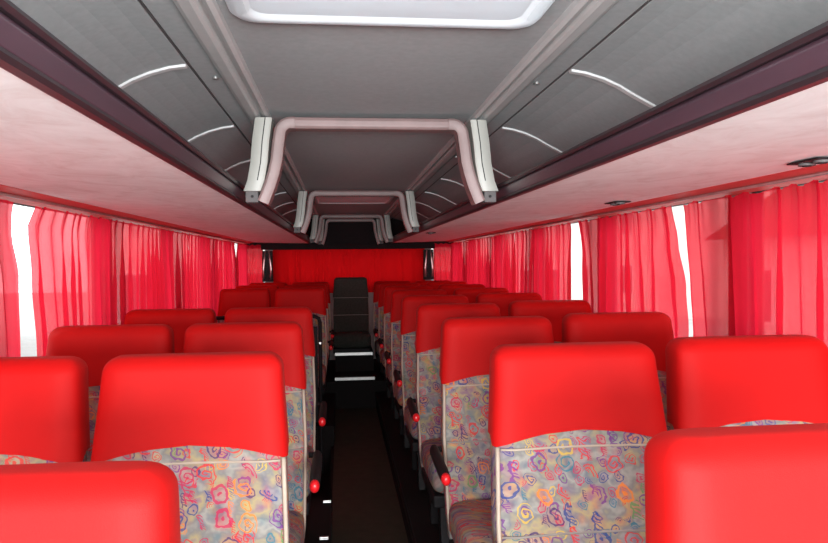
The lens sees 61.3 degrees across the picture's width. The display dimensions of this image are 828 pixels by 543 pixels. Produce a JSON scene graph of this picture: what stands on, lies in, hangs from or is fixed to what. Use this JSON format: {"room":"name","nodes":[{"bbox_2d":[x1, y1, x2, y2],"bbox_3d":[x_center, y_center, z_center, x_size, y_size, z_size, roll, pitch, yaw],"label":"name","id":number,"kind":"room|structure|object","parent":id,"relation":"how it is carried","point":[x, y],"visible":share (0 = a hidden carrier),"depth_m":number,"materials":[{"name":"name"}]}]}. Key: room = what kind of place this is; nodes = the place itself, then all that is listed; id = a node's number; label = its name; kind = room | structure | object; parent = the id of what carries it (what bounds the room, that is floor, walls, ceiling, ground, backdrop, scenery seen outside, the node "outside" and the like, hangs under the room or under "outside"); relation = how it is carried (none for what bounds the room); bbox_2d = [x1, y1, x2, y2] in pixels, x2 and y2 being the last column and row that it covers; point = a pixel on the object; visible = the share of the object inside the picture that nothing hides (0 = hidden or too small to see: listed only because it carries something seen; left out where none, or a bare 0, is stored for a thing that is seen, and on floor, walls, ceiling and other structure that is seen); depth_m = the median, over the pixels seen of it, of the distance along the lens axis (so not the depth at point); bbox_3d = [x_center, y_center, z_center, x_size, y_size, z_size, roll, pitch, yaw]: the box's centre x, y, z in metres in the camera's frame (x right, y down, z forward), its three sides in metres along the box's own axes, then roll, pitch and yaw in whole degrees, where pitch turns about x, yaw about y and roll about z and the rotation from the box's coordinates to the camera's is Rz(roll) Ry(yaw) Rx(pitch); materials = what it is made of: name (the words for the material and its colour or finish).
{"room":"vehicle interior","nodes":[
{"label":"vehicle interior","id":0,"kind":"room"},
{"bbox_2d":[265,250,430,359],"bbox_3d":[-0.723,0.526,8.056,2.400,1.590,0.060,-1,1,-6],"label":"wall","id":1,"kind":"structure","parent":0,"point":[370,294],"depth_m":8.05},
{"bbox_2d":[261,244,434,249],"bbox_3d":[-0.741,-0.281,7.953,1.960,0.057,0.120,-1,1,-6],"label":"rear pelmet","id":2,"kind":"object","parent":1,"relation":"attached to","point":[310,246],"visible":1,"depth_m":7.89,"materials":[{"name":"black plastic"}]},
{"bbox_2d":[247,245,262,284],"bbox_3d":[-1.802,-0.015,7.859,0.205,0.578,0.032,-1,1,-6],"label":"curtain","id":3,"kind":"object","parent":2,"relation":"hanging from","point":[254,253],"visible":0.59,"depth_m":7.86,"materials":[{"name":"red fabric"}]},
{"bbox_2d":[262,251,272,281],"bbox_3d":[-1.639,-0.059,7.808,0.120,0.345,0.077,-1,1,-6],"label":"window post","id":4,"kind":"object","parent":2,"relation":"attached to","point":[267,256],"visible":1,"depth_m":7.79,"materials":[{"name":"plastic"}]},
{"bbox_2d":[273,249,424,292],"bbox_3d":[-0.732,-0.020,7.964,1.725,0.524,0.025,-1,1,-6],"label":"curtain","id":5,"kind":"object","parent":2,"relation":"hanging from","point":[322,265],"visible":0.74,"depth_m":7.96,"materials":[{"name":"red fabric"}]},
{"bbox_2d":[423,249,433,279],"bbox_3d":[0.167,-0.080,7.997,0.120,0.345,0.077,-1,1,-6],"label":"window post","id":6,"kind":"object","parent":2,"relation":"attached to","point":[428,262],"visible":1,"depth_m":7.99,"materials":[{"name":"plastic"}]},
{"bbox_2d":[433,243,450,280],"bbox_3d":[0.344,-0.039,8.081,0.240,0.578,0.030,-1,1,-6],"label":"curtain","id":7,"kind":"object","parent":2,"relation":"hanging from","point":[442,252],"visible":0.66,"depth_m":8.08,"materials":[{"name":"red fabric"}]},
{"bbox_2d":[245,218,453,245],"bbox_3d":[-0.733,-0.479,8.042,2.400,0.420,0.060,-1,1,-6],"label":"trim","id":8,"kind":"structure","parent":1,"relation":"attached to","point":[337,232],"depth_m":8.02,"materials":[{"name":"black plastic"}]},
{"bbox_2d":[335,345,375,408],"bbox_3d":[-0.625,1.069,7.289,0.378,0.525,1.500,-1,1,-6],"label":"step","id":9,"kind":"structure","parent":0,"point":[348,393],"depth_m":6.56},
{"bbox_2d":[332,277,370,353],"bbox_3d":[-0.653,0.544,7.274,0.396,0.955,0.723,-1,1,-6],"label":"seat","id":10,"kind":"object","parent":9,"relation":"on","point":[350,309],"visible":0.88,"depth_m":7.42,"materials":[{"name":"fabric"}]},
{"bbox_2d":[333,332,370,347],"bbox_3d":[-0.637,0.689,7.140,0.385,0.153,0.450,-1,1,-6],"label":"cushion","id":11,"kind":"object","parent":10,"relation":"on","point":[341,339],"depth_m":6.92,"materials":[{"name":"black fabric"}]},
{"bbox_2d":[335,352,372,355],"bbox_3d":[-0.598,0.818,6.944,0.370,0.026,0.037,-1,1,-6],"label":"trim","id":12,"kind":"structure","parent":9,"relation":"attached to","point":[340,353],"depth_m":6.93,"materials":[{"name":"metal"}]},
{"bbox_2d":[335,376,374,380],"bbox_3d":[-0.554,1.003,6.548,0.370,0.026,0.037,-1,1,-6],"label":"trim","id":13,"kind":"structure","parent":9,"relation":"attached to","point":[364,377],"depth_m":6.53,"materials":[{"name":"metal"}]},
{"bbox_2d":[331,407,408,542],"bbox_3d":[-0.111,1.367,2.395,0.378,0.060,8.350,-1,1,-6],"label":"carpet","id":14,"kind":"structure","parent":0,"point":[366,507],"depth_m":4.28,"materials":[{"name":"brown carpet"}]},
{"bbox_2d":[304,359,439,542],"bbox_3d":[-0.199,1.432,3.141,2.400,0.710,9.850,-1,1,-6],"label":"floor","id":15,"kind":"structure","parent":0,"point":[417,501],"depth_m":4.30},
{"bbox_2d":[0,356,89,464],"bbox_3d":[-0.928,0.706,1.327,0.440,1.008,0.723,-1,1,-6],"label":"seat","id":16,"kind":"object","parent":15,"relation":"on","point":[44,400],"visible":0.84,"depth_m":1.54,"materials":[{"name":"red fabric"}]},
{"bbox_2d":[0,461,180,542],"bbox_3d":[-0.420,0.735,0.532,0.495,1.008,0.728,-1,1,-6],"label":"seat","id":17,"kind":"object","parent":15,"relation":"on","point":[93,501],"visible":1,"depth_m":0.76,"materials":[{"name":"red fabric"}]},
{"bbox_2d":[46,324,174,461],"bbox_3d":[-1.016,0.695,2.166,0.440,1.008,0.723,-1,1,-6],"label":"seat","id":18,"kind":"object","parent":15,"relation":"on","point":[96,345],"visible":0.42,"depth_m":2.37,"materials":[{"name":"red fabric"}]},
{"bbox_2d":[124,308,216,352],"bbox_3d":[-1.104,0.684,3.006,0.440,1.008,0.723,-1,1,-6],"label":"seat","id":19,"kind":"object","parent":15,"relation":"on","point":[179,320],"visible":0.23,"depth_m":3.22,"materials":[{"name":"red fabric"}]},
{"bbox_2d":[91,351,289,542],"bbox_3d":[-0.453,0.701,1.377,0.495,1.008,0.728,-1,1,-6],"label":"seat","id":20,"kind":"object","parent":15,"relation":"on","point":[218,421],"visible":0.91,"depth_m":1.56,"materials":[{"name":"red fabric"}]},
{"bbox_2d":[217,288,270,322],"bbox_3d":[-1.367,0.650,5.524,0.440,1.008,0.723,-1,1,-6],"label":"seat","id":21,"kind":"object","parent":15,"relation":"on","point":[253,297],"visible":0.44,"depth_m":5.73,"materials":[{"name":"red fabric"}]},
{"bbox_2d":[183,322,321,542],"bbox_3d":[-0.540,0.690,2.216,0.495,1.008,0.728,-1,1,-6],"label":"seat","id":22,"kind":"object","parent":15,"relation":"on","point":[285,339],"visible":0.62,"depth_m":2.41,"materials":[{"name":"red fabric"}]},
{"bbox_2d":[289,511,304,542],"bbox_3d":[-0.551,0.846,2.079,0.428,0.160,0.450,-1,1,-6],"label":"cushion","id":23,"kind":"object","parent":22,"relation":"on","point":[297,520],"depth_m":2.18,"materials":[{"name":"multicoloured fabric"}]},
{"bbox_2d":[235,285,278,306],"bbox_3d":[-1.455,0.639,6.363,0.440,1.008,0.723,-1,1,-6],"label":"seat","id":24,"kind":"object","parent":15,"relation":"on","point":[272,288],"visible":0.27,"depth_m":6.58,"materials":[{"name":"red fabric"}]},
{"bbox_2d":[249,282,286,287],"bbox_3d":[-1.529,0.627,7.204,0.440,1.008,0.723,-1,1,-6],"label":"seat","id":25,"kind":"object","parent":15,"relation":"on","point":[279,284],"visible":0.13,"depth_m":7.43,"materials":[{"name":"red fabric"}]},
{"bbox_2d":[216,314,323,473],"bbox_3d":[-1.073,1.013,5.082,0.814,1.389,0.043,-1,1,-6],"label":"seat","id":26,"kind":"object","parent":15,"relation":"on","point":[318,343],"visible":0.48,"depth_m":5.12,"materials":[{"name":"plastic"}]},
{"bbox_2d":[224,307,326,530],"bbox_3d":[-0.628,0.678,3.055,0.495,1.008,0.728,-1,1,-6],"label":"seat","id":27,"kind":"object","parent":15,"relation":"on","point":[302,316],"visible":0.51,"depth_m":3.25,"materials":[{"name":"red fabric"}]},
{"bbox_2d":[307,445,313,496],"bbox_3d":[-0.639,0.834,2.919,0.428,0.160,0.450,-1,1,-6],"label":"cushion","id":28,"kind":"object","parent":27,"relation":"on","point":[309,449],"depth_m":2.83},
{"bbox_2d":[274,288,332,419],"bbox_3d":[-0.891,0.644,5.573,0.495,1.008,0.728,-1,1,-6],"label":"seat","id":29,"kind":"object","parent":15,"relation":"on","point":[312,298],"visible":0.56,"depth_m":5.77,"materials":[{"name":"red fabric"}]},
{"bbox_2d":[318,364,325,386],"bbox_3d":[-0.902,0.801,5.437,0.428,0.160,0.450,-1,1,-6],"label":"cushion","id":30,"kind":"object","parent":29,"relation":"on","point":[323,365],"depth_m":5.29,"materials":[{"name":"fabric"}]},
{"bbox_2d":[284,284,333,375],"bbox_3d":[-0.979,0.633,6.413,0.495,1.008,0.728,-1,1,-6],"label":"seat","id":31,"kind":"object","parent":15,"relation":"on","point":[323,286],"visible":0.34,"depth_m":6.62,"materials":[{"name":"red fabric"}]},
{"bbox_2d":[291,282,330,362],"bbox_3d":[-1.085,0.622,7.250,0.440,1.008,0.723,-1,1,-6],"label":"seat","id":32,"kind":"object","parent":15,"relation":"on","point":[326,284],"visible":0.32,"depth_m":7.46,"materials":[{"name":"red fabric"}]},
{"bbox_2d":[319,536,328,539],"bbox_3d":[-0.396,1.169,3.071,0.040,0.013,0.032,-1,1,-6],"label":"cap","id":33,"kind":"object","parent":15,"relation":"on","point":[320,537],"visible":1,"depth_m":3.06,"materials":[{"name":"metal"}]},
{"bbox_2d":[329,498,332,542],"bbox_3d":[-0.144,1.224,0.916,0.008,0.038,5.420,-1,1,-6],"label":"trim","id":34,"kind":"structure","parent":15,"relation":"attached to","point":[330,530],"depth_m":3.27,"materials":[{"name":"plastic"}]},
{"bbox_2d":[373,281,410,371],"bbox_3d":[-0.200,0.612,7.343,0.440,1.008,0.723,-1,1,-6],"label":"seat","id":35,"kind":"object","parent":15,"relation":"on","point":[377,283],"visible":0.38,"depth_m":7.49,"materials":[{"name":"red fabric"}]},
{"bbox_2d":[375,340,378,354],"bbox_3d":[-0.184,0.768,7.209,0.428,0.160,0.450,-1,1,-6],"label":"cushion","id":36,"kind":"object","parent":35,"relation":"on","point":[376,341],"depth_m":7.03,"materials":[{"name":"multicoloured fabric"}]},
{"bbox_2d":[375,391,416,542],"bbox_3d":[0.072,1.201,2.412,0.008,0.038,8.350,-1,1,-6],"label":"trim","id":37,"kind":"structure","parent":15,"relation":"attached to","point":[379,408],"depth_m":3.90,"materials":[{"name":"plastic"}]},
{"bbox_2d":[373,283,420,397],"bbox_3d":[-0.130,0.619,6.501,0.495,1.008,0.728,-1,1,-6],"label":"seat","id":38,"kind":"object","parent":15,"relation":"on","point":[382,286],"visible":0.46,"depth_m":6.64,"materials":[{"name":"red fabric"}]},
{"bbox_2d":[380,349,384,366],"bbox_3d":[-0.087,0.775,6.370,0.428,0.160,0.450,-1,1,-6],"label":"cushion","id":39,"kind":"object","parent":38,"relation":"on","point":[382,359],"depth_m":6.28,"materials":[{"name":"multicoloured fabric"}]},
{"bbox_2d":[378,286,431,418],"bbox_3d":[-0.042,0.631,5.662,0.495,1.008,0.728,-1,1,-6],"label":"seat","id":40,"kind":"object","parent":15,"relation":"on","point":[388,290],"visible":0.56,"depth_m":5.80,"materials":[{"name":"red fabric"}]},
{"bbox_2d":[386,363,391,382],"bbox_3d":[0.001,0.786,5.531,0.428,0.160,0.450,-1,1,-6],"label":"cushion","id":41,"kind":"object","parent":40,"relation":"on","point":[388,366],"depth_m":5.38,"materials":[{"name":"multicoloured fabric"}]},
{"bbox_2d":[384,289,446,447],"bbox_3d":[0.046,0.642,4.823,0.495,1.008,0.728,-1,1,-6],"label":"seat","id":42,"kind":"object","parent":15,"relation":"on","point":[397,295],"visible":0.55,"depth_m":4.96,"materials":[{"name":"red fabric"}]},
{"bbox_2d":[393,381,402,406],"bbox_3d":[0.088,0.797,4.692,0.428,0.160,0.450,-1,1,-6],"label":"cushion","id":43,"kind":"object","parent":42,"relation":"on","point":[397,390],"depth_m":4.56,"materials":[{"name":"multicoloured fabric"}]},
{"bbox_2d":[393,295,468,489],"bbox_3d":[0.134,0.653,3.983,0.495,1.008,0.728,-1,1,-6],"label":"seat","id":44,"kind":"object","parent":15,"relation":"on","point":[409,305],"visible":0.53,"depth_m":4.12,"materials":[{"name":"red fabric"}]},
{"bbox_2d":[404,403,417,439],"bbox_3d":[0.176,0.809,3.852,0.428,0.160,0.450,-1,1,-6],"label":"cushion","id":45,"kind":"object","parent":44,"relation":"on","point":[411,427],"depth_m":3.73,"materials":[{"name":"multicoloured fabric"}]},
{"bbox_2d":[415,280,448,285],"bbox_3d":[0.245,0.607,7.389,0.440,1.008,0.723,-1,1,-6],"label":"seat","id":46,"kind":"object","parent":15,"relation":"on","point":[422,283],"visible":0.1,"depth_m":7.61,"materials":[{"name":"red fabric"}]},
{"bbox_2d":[426,281,466,289],"bbox_3d":[0.352,0.606,6.551,0.440,1.008,0.723,-1,1,-6],"label":"seat","id":47,"kind":"object","parent":15,"relation":"on","point":[434,285],"visible":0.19,"depth_m":6.77,"materials":[{"name":"red fabric"}]},
{"bbox_2d":[407,303,500,542],"bbox_3d":[0.222,0.664,3.144,0.495,1.008,0.728,-1,1,-6],"label":"seat","id":48,"kind":"object","parent":15,"relation":"on","point":[429,317],"visible":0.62,"depth_m":3.28,"materials":[{"name":"red fabric"}]},
{"bbox_2d":[421,438,443,493],"bbox_3d":[0.264,0.820,3.013,0.428,0.160,0.450,-1,1,-6],"label":"cushion","id":49,"kind":"object","parent":48,"relation":"on","point":[434,483],"depth_m":2.95,"materials":[{"name":"multicoloured fabric"}]},
{"bbox_2d":[438,284,484,294],"bbox_3d":[0.440,0.617,5.712,0.440,1.008,0.723,-1,1,-6],"label":"seat","id":50,"kind":"object","parent":15,"relation":"on","point":[449,288],"visible":0.17,"depth_m":5.93,"materials":[{"name":"red fabric"}]},
{"bbox_2d":[454,288,508,302],"bbox_3d":[0.528,0.628,4.873,0.440,1.008,0.723,-1,1,-6],"label":"seat","id":51,"kind":"object","parent":15,"relation":"on","point":[470,293],"visible":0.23,"depth_m":5.09,"materials":[{"name":"red fabric"}]},
{"bbox_2d":[430,316,553,542],"bbox_3d":[0.309,0.676,2.305,0.495,1.008,0.728,-1,1,-6],"label":"seat","id":52,"kind":"object","parent":15,"relation":"on","point":[463,467],"visible":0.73,"depth_m":2.46,"materials":[{"name":"red fabric"}]},
{"bbox_2d":[449,499,492,542],"bbox_3d":[0.352,0.831,2.174,0.428,0.160,0.450,-1,1,-6],"label":"cushion","id":53,"kind":"object","parent":52,"relation":"on","point":[470,521],"depth_m":2.19,"materials":[{"name":"multicoloured fabric"}]},
{"bbox_2d":[476,292,541,315],"bbox_3d":[0.615,0.640,4.034,0.440,1.008,0.723,-1,1,-6],"label":"seat","id":54,"kind":"object","parent":15,"relation":"on","point":[502,300],"visible":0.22,"depth_m":4.25,"materials":[{"name":"red fabric"}]},
{"bbox_2d":[508,300,591,342],"bbox_3d":[0.703,0.651,3.194,0.440,1.008,0.723,-1,1,-6],"label":"seat","id":55,"kind":"object","parent":15,"relation":"on","point":[554,311],"visible":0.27,"depth_m":3.40,"materials":[{"name":"red fabric"}]},
{"bbox_2d":[482,341,666,542],"bbox_3d":[0.397,0.687,1.465,0.495,1.008,0.728,-1,1,-6],"label":"seat","id":56,"kind":"object","parent":15,"relation":"on","point":[571,425],"visible":0.94,"depth_m":1.65,"materials":[{"name":"red fabric"}]},
{"bbox_2d":[562,312,673,430],"bbox_3d":[0.791,0.662,2.355,0.440,1.008,0.723,-1,1,-6],"label":"seat","id":57,"kind":"object","parent":15,"relation":"on","point":[654,330],"visible":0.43,"depth_m":2.56,"materials":[{"name":"red fabric"}]},
{"bbox_2d":[644,423,827,542],"bbox_3d":[0.506,0.710,0.628,0.495,1.008,0.728,-1,1,-6],"label":"seat","id":58,"kind":"object","parent":15,"relation":"on","point":[758,483],"visible":1,"depth_m":0.83,"materials":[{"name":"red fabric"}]},
{"bbox_2d":[665,334,827,429],"bbox_3d":[0.879,0.673,1.515,0.440,1.008,0.723,-1,1,-6],"label":"seat","id":59,"kind":"object","parent":15,"relation":"on","point":[745,380],"visible":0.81,"depth_m":1.72,"materials":[{"name":"red fabric"}]},
{"bbox_2d":[10,0,827,223],"bbox_3d":[-0.218,-0.440,3.114,2.400,0.284,9.850,-1,1,-6],"label":"ceiling","id":60,"kind":"structure","parent":0,"point":[668,48],"depth_m":1.80,"materials":[{"name":"grey plastic"}]},
{"bbox_2d":[119,64,186,88],"bbox_3d":[-0.850,-0.397,1.716,0.570,0.234,0.020,-1,1,-6],"label":"trim","id":61,"kind":"structure","parent":60,"relation":"attached to","point":[182,66],"depth_m":1.73,"materials":[{"name":"white plastic"}]},
{"bbox_2d":[0,0,309,243],"bbox_3d":[-0.966,-0.276,3.063,0.617,0.064,9.500,-1,1,-6],"label":"luggage rack","id":62,"kind":"object","parent":60,"relation":"attached to","point":[68,131],"visible":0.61,"depth_m":1.36,"materials":[{"name":"plastic"}]},
{"bbox_2d":[188,125,234,142],"bbox_3d":[-0.931,-0.408,2.491,0.570,0.234,0.020,-1,1,-6],"label":"trim","id":63,"kind":"structure","parent":60,"relation":"attached to","point":[231,126],"depth_m":2.50,"materials":[{"name":"white plastic"}]},
{"bbox_2d":[138,0,296,204],"bbox_3d":[-0.700,-0.537,3.052,0.005,0.006,9.830,-1,1,-6],"label":"trim","id":64,"kind":"structure","parent":60,"relation":"attached to","point":[139,1],"depth_m":1.73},
{"bbox_2d":[225,159,250,170],"bbox_3d":[-1.015,-0.418,3.287,0.570,0.234,0.020,-1,1,-6],"label":"trim","id":65,"kind":"structure","parent":60,"relation":"attached to","point":[243,162],"depth_m":3.30,"materials":[{"name":"silver metal"}]},
{"bbox_2d":[173,0,319,218],"bbox_3d":[-0.600,-0.535,3.062,0.079,0.019,9.830,-1,1,-6],"label":"trim","id":66,"kind":"structure","parent":60,"relation":"attached to","point":[205,18],"depth_m":1.67,"materials":[{"name":"plastic"}]},
{"bbox_2d":[309,214,392,242],"bbox_3d":[-0.647,-0.441,7.225,0.864,0.294,0.096,-1,1,-6],"label":"hoop","id":67,"kind":"object","parent":60,"relation":"attached to","point":[386,231],"visible":1,"depth_m":7.20,"materials":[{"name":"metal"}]},
{"bbox_2d":[318,218,383,244],"bbox_3d":[-0.716,-0.450,7.889,0.743,0.294,0.096,-1,1,-6],"label":"hoop","id":68,"kind":"object","parent":60,"relation":"attached to","point":[377,231],"visible":0.9,"depth_m":7.87,"materials":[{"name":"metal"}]},
{"bbox_2d":[314,197,393,203],"bbox_3d":[-0.480,-0.568,5.498,0.624,0.020,0.650,-1,1,-6],"label":"roof hatch","id":69,"kind":"object","parent":60,"relation":"attached to","point":[318,200],"visible":0.72,"depth_m":5.51,"materials":[{"name":"white plastic"}]},
{"bbox_2d":[293,190,419,233],"bbox_3d":[-0.395,-0.408,4.815,0.864,0.294,0.096,-1,1,-6],"label":"hoop","id":70,"kind":"object","parent":60,"relation":"attached to","point":[409,216],"visible":1,"depth_m":4.79,"materials":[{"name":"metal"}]},
{"bbox_2d":[244,117,497,205],"bbox_3d":[-0.143,-0.376,2.406,0.864,0.294,0.096,-1,1,-6],"label":"handrail","id":71,"kind":"object","parent":60,"relation":"attached to","point":[472,143],"visible":1,"depth_m":2.38,"materials":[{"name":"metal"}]},
{"bbox_2d":[225,0,554,28],"bbox_3d":[-0.023,-0.509,1.125,0.624,0.020,0.655,-1,1,-6],"label":"roof hatch","id":72,"kind":"object","parent":60,"relation":"attached to","point":[480,14],"visible":1,"depth_m":1.36,"materials":[{"name":"plastic"}]},
{"bbox_2d":[425,192,456,204],"bbox_3d":[0.362,-0.457,5.019,0.570,0.234,0.020,-1,1,-6],"label":"trim","id":73,"kind":"structure","parent":60,"relation":"attached to","point":[425,192],"depth_m":4.99,"materials":[{"name":"silver metal"}]},
{"bbox_2d":[441,178,463,186],"bbox_3d":[0.446,-0.447,4.224,0.570,0.234,0.020,-1,1,-6],"label":"trim","id":74,"kind":"structure","parent":60,"relation":"attached to","point":[441,178],"depth_m":4.19,"materials":[{"name":"silver metal"}]},
{"bbox_2d":[382,0,618,218],"bbox_3d":[0.165,-0.544,3.142,0.079,0.019,9.830,-1,1,-6],"label":"trim","id":75,"kind":"structure","parent":60,"relation":"attached to","point":[580,15],"depth_m":1.75,"materials":[{"name":"plastic"}]},
{"bbox_2d":[492,167,510,178],"bbox_3d":[0.529,-0.436,3.428,0.570,0.234,0.020,-1,1,-6],"label":"trim","id":76,"kind":"structure","parent":60,"relation":"attached to","point":[495,170],"depth_m":3.41,"materials":[{"name":"grey metal"}]},
{"bbox_2d":[393,0,650,217],"bbox_3d":[0.265,-0.548,3.153,0.005,0.006,9.830,-1,1,-6],"label":"trim","id":77,"kind":"structure","parent":60,"relation":"attached to","point":[648,1],"depth_m":1.78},
{"bbox_2d":[501,127,561,153],"bbox_3d":[0.612,-0.425,2.632,0.570,0.234,0.020,-1,1,-6],"label":"trim","id":78,"kind":"structure","parent":60,"relation":"attached to","point":[502,128],"depth_m":2.61,"materials":[{"name":"white plastic"}]},
{"bbox_2d":[391,21,827,242],"bbox_3d":[0.529,-0.293,3.219,0.617,0.064,9.500,-1,1,-6],"label":"luggage rack","id":79,"kind":"object","parent":60,"relation":"attached to","point":[767,112],"visible":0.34,"depth_m":1.42,"materials":[{"name":"plastic"}]},
{"bbox_2d":[605,201,630,205],"bbox_3d":[0.791,-0.264,2.714,0.064,0.011,0.110,-1,1,-6],"label":"air vent","id":80,"kind":"object","parent":79,"relation":"attached to","point":[614,203],"visible":1,"depth_m":2.68,"materials":[{"name":"plastic"}]},
{"bbox_2d":[786,157,827,166],"bbox_3d":[0.918,-0.249,1.601,0.064,0.011,0.110,-1,1,-6],"label":"air vent","id":81,"kind":"object","parent":79,"relation":"attached to","point":[811,162],"visible":1,"depth_m":1.59,"materials":[{"name":"plastic"}]},
{"bbox_2d":[569,69,655,107],"bbox_3d":[0.693,-0.415,1.857,0.570,0.234,0.020,-1,1,-6],"label":"trim","id":82,"kind":"structure","parent":60,"relation":"attached to","point":[572,71],"depth_m":1.83,"materials":[{"name":"white plastic"}]},
{"bbox_2d":[652,202,700,318],"bbox_3d":[11.293,-2.137,32.324,7.600,7.650,12.600,-1,1,-6],"label":"sky","id":83,"kind":"structure","parent":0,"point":[678,211],"depth_m":26.18,"materials":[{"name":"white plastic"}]},
{"bbox_3d":[1.016,0.568,3.256,0.060,2.410,9.850,-1,1,-6],"label":"wall","id":84,"kind":"structure","parent":0,"visible":0},
{"bbox_2d":[446,163,827,242],"bbox_3d":[0.905,-0.282,3.258,0.135,0.032,9.500,-1,1,-6],"label":"pelmet","id":85,"kind":"object","parent":84,"relation":"attached to","point":[822,167],"visible":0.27,"depth_m":2.45,"materials":[{"name":"red plastic"}]},
{"bbox_2d":[449,171,827,242],"bbox_3d":[0.893,-0.270,3.257,0.010,0.010,9.500,-1,1,-6],"label":"rail","id":86,"kind":"object","parent":85,"relation":"attached to","point":[824,172],"visible":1,"depth_m":2.44,"materials":[{"name":"metal"}]},
{"bbox_2d":[450,233,514,292],"bbox_3d":[0.586,0.060,6.588,0.052,0.738,2.980,-1,1,-6],"label":"curtain","id":87,"kind":"object","parent":86,"relation":"hanging from","point":[489,261],"visible":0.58,"depth_m":6.01,"materials":[{"name":"red fabric"}]},
{"bbox_2d":[514,223,570,299],"bbox_3d":[0.803,0.088,4.477,0.045,0.738,1.264,-1,1,-6],"label":"curtain","id":88,"kind":"object","parent":86,"relation":"hanging from","point":[542,255],"visible":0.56,"depth_m":4.36,"materials":[{"name":"red fabric"}]},
{"bbox_2d":[578,206,688,337],"bbox_3d":[0.942,0.106,3.143,0.046,0.738,1.192,-1,1,-6],"label":"curtain","id":89,"kind":"object","parent":86,"relation":"hanging from","point":[631,262],"visible":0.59,"depth_m":3.03,"materials":[{"name":"red fabric"}]},
{"bbox_2d":[683,180,827,346],"bbox_3d":[1.082,0.124,1.831,0.051,0.738,1.513,-1,1,-6],"label":"curtain","id":90,"kind":"object","parent":86,"relation":"hanging from","point":[758,262],"visible":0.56,"depth_m":2.10,"materials":[{"name":"red fabric"}]},
{"bbox_2d":[609,198,716,217],"bbox_3d":[1.044,0.087,2.936,0.024,0.740,1.110,-1,1,-6],"label":"window","id":91,"kind":"structure","parent":84,"relation":"in","point":[715,198],"depth_m":2.78,"materials":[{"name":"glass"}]},
{"bbox_2d":[752,179,827,193],"bbox_3d":[1.171,0.103,1.723,0.024,0.740,1.110,-1,1,-6],"label":"window","id":92,"kind":"structure","parent":84,"relation":"in","point":[827,179],"depth_m":2.11,"materials":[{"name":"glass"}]},
{"bbox_3d":[-1.431,0.596,3.001,0.060,2.410,9.850,-1,1,-6],"label":"wall","id":93,"kind":"structure","parent":0,"visible":0},
{"bbox_2d":[13,203,98,218],"bbox_3d":[-1.403,0.115,2.680,0.024,0.740,1.110,-1,1,-6],"label":"window","id":94,"kind":"structure","parent":93,"relation":"in","point":[13,203],"depth_m":2.48,"materials":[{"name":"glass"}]},
{"bbox_2d":[0,184,254,243],"bbox_3d":[-1.342,-0.256,3.024,0.135,0.032,9.500,-1,1,-6],"label":"pelmet","id":95,"kind":"object","parent":93,"relation":"attached to","point":[3,188],"visible":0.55,"depth_m":2.82,"materials":[{"name":"red plastic"}]},
{"bbox_2d":[0,192,249,243],"bbox_3d":[-1.330,-0.244,3.025,0.010,0.010,9.500,-1,1,-6],"label":"rail","id":96,"kind":"object","parent":95,"relation":"attached to","point":[1,193],"visible":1,"depth_m":2.84,"materials":[{"name":"metal"}]},
{"bbox_2d":[0,199,20,356],"bbox_3d":[-1.208,0.150,1.575,0.048,0.738,1.480,-1,1,-6],"label":"curtain","id":97,"kind":"object","parent":96,"relation":"hanging from","point":[10,346],"visible":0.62,"depth_m":2.22,"materials":[{"name":"red fabric"}]},
{"bbox_2d":[28,206,189,355],"bbox_3d":[-1.421,0.124,3.577,0.054,0.738,2.454,-1,1,-6],"label":"curtain","id":98,"kind":"object","parent":96,"relation":"hanging from","point":[85,270],"visible":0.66,"depth_m":3.00,"materials":[{"name":"red fabric"}]},
{"bbox_2d":[188,234,237,321],"bbox_3d":[-1.668,0.092,5.900,0.049,0.738,2.240,-1,1,-6],"label":"curtain","id":99,"kind":"object","parent":96,"relation":"hanging from","point":[212,262],"visible":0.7,"depth_m":5.55,"materials":[{"name":"red fabric"}]},
{"bbox_2d":[236,243,247,285],"bbox_3d":[-1.825,0.072,7.422,0.041,0.738,0.820,-1,1,-6],"label":"curtain","id":100,"kind":"object","parent":96,"relation":"hanging from","point":[241,254],"visible":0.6,"depth_m":7.41,"materials":[{"name":"red fabric"}]},
{"label":"outside","id":101,"kind":"structure","parent":0,"visible":0},
{"bbox_2d":[19,293,692,356],"bbox_3d":[-0.905,2.160,9.990,120.000,0.050,100.000,-1,1,-6],"label":"ground","id":102,"kind":"structure","parent":101,"point":[26,312],"depth_m":25.10,"materials":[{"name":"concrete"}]},
{"bbox_2d":[234,223,582,299],"bbox_3d":[-1.979,-1.348,19.886,12.600,6.700,6.600,-1,1,-6],"label":"sky","id":103,"kind":"structure","parent":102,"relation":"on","point":[576,244],"depth_m":17.52,"materials":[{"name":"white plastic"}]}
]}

